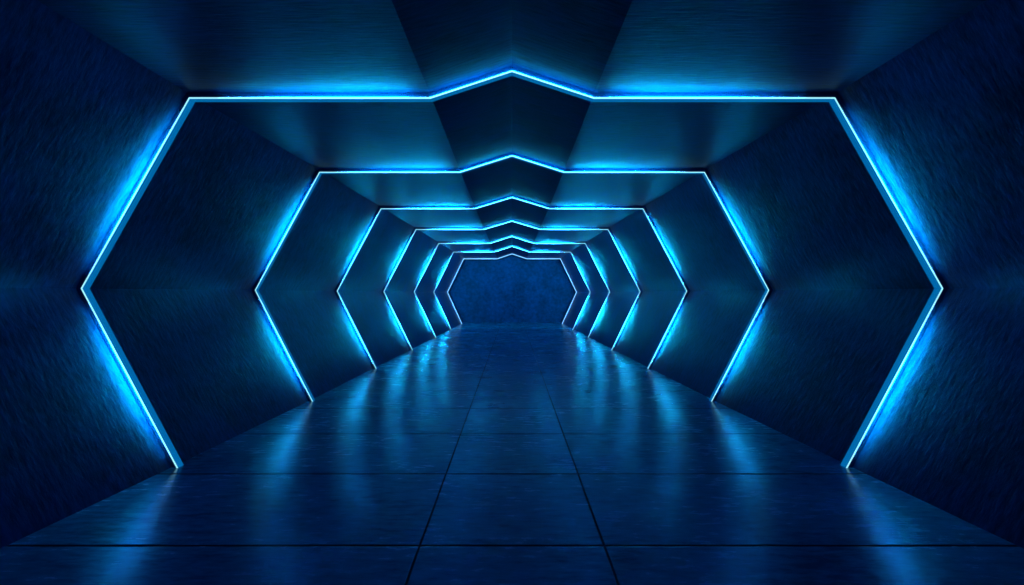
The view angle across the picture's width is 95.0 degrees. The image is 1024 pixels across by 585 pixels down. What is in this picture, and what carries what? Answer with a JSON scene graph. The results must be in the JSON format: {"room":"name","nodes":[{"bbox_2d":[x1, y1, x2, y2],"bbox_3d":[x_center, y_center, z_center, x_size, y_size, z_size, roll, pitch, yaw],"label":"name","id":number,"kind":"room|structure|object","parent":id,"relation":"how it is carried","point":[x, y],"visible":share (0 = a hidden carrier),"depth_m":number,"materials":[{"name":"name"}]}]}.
{"room":"futuristic corridor","nodes":[
{"label":"futuristic corridor","id":0,"kind":"room"},
{"bbox_2d":[0,0,464,548],"bbox_3d":[-3.455,-0.244,11.214,1.449,3.689,28.881,0,0,1],"label":"wall","id":1,"kind":"structure","parent":0,"point":[81,120],"depth_m":4.53,"materials":[{"name":"blue concrete"}]},
{"bbox_2d":[0,322,1023,584],"bbox_3d":[0.000,1.725,11.363,9.200,0.250,29.158,0,0,0],"label":"floor","id":2,"kind":"structure","parent":0,"point":[478,453],"depth_m":3.55,"materials":[{"name":"tile"}]},
{"bbox_2d":[76,66,947,467],"bbox_3d":[0.000,-0.244,4.324,8.004,3.689,0.076,0,0,0],"label":"light frame","id":3,"kind":"object","parent":2,"relation":"on","point":[83,288],"visible":1,"depth_m":4.30,"materials":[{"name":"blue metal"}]},
{"bbox_2d":[252,152,771,400],"bbox_3d":[0.000,-0.243,6.961,7.712,3.687,0.076,0,0,0],"label":"light frame","id":4,"kind":"object","parent":2,"relation":"on","point":[319,172],"visible":1,"depth_m":6.94,"materials":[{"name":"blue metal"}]},
{"bbox_2d":[335,195,688,368],"bbox_3d":[0.000,-0.241,9.959,7.530,3.681,0.076,0,0,0],"label":"light frame","id":5,"kind":"object","parent":2,"relation":"on","point":[380,208],"visible":1,"depth_m":9.94,"materials":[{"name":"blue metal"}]},
{"bbox_2d":[382,219,641,349],"bbox_3d":[0.000,-0.238,13.196,7.325,3.676,0.076,0,0,0],"label":"light frame","id":6,"kind":"object","parent":2,"relation":"on","point":[511,220],"visible":1,"depth_m":13.17,"materials":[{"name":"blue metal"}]},
{"bbox_2d":[413,235,610,336],"bbox_3d":[0.000,-0.248,16.897,7.167,3.695,0.076,0,0,0],"label":"light frame","id":7,"kind":"object","parent":2,"relation":"on","point":[497,240],"visible":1,"depth_m":16.87,"materials":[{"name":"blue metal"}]},
{"bbox_2d":[433,245,590,329],"bbox_3d":[0.000,-0.248,20.473,6.946,3.695,0.076,0,0,0],"label":"light frame","id":8,"kind":"object","parent":2,"relation":"on","point":[510,245],"visible":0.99,"depth_m":20.45,"materials":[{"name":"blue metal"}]},
{"bbox_2d":[446,253,577,323],"bbox_3d":[0.000,-0.250,24.452,6.851,3.700,0.076,0,0,0],"label":"light frame","id":9,"kind":"object","parent":2,"relation":"on","point":[510,253],"visible":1,"depth_m":24.42,"materials":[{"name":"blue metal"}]},
{"bbox_2d":[37,0,986,258],"bbox_3d":[0.000,-2.100,11.213,6.258,0.522,28.858,0,0,0],"label":"ceiling","id":10,"kind":"structure","parent":0,"point":[193,45],"depth_m":4.02,"materials":[{"name":"blue concrete"}]},
{"bbox_2d":[450,255,573,321],"bbox_3d":[0.000,-0.500,25.792,9.200,4.200,0.300,0,0,0],"label":"wall","id":11,"kind":"structure","parent":0,"point":[511,288],"depth_m":25.64,"materials":[{"name":"concrete"}]},
{"bbox_2d":[559,0,1023,548],"bbox_3d":[3.455,-0.244,11.214,1.449,3.689,28.881,0,0,-1],"label":"wall","id":12,"kind":"structure","parent":0,"point":[942,120],"depth_m":4.55,"materials":[{"name":"blue concrete"}]}
]}

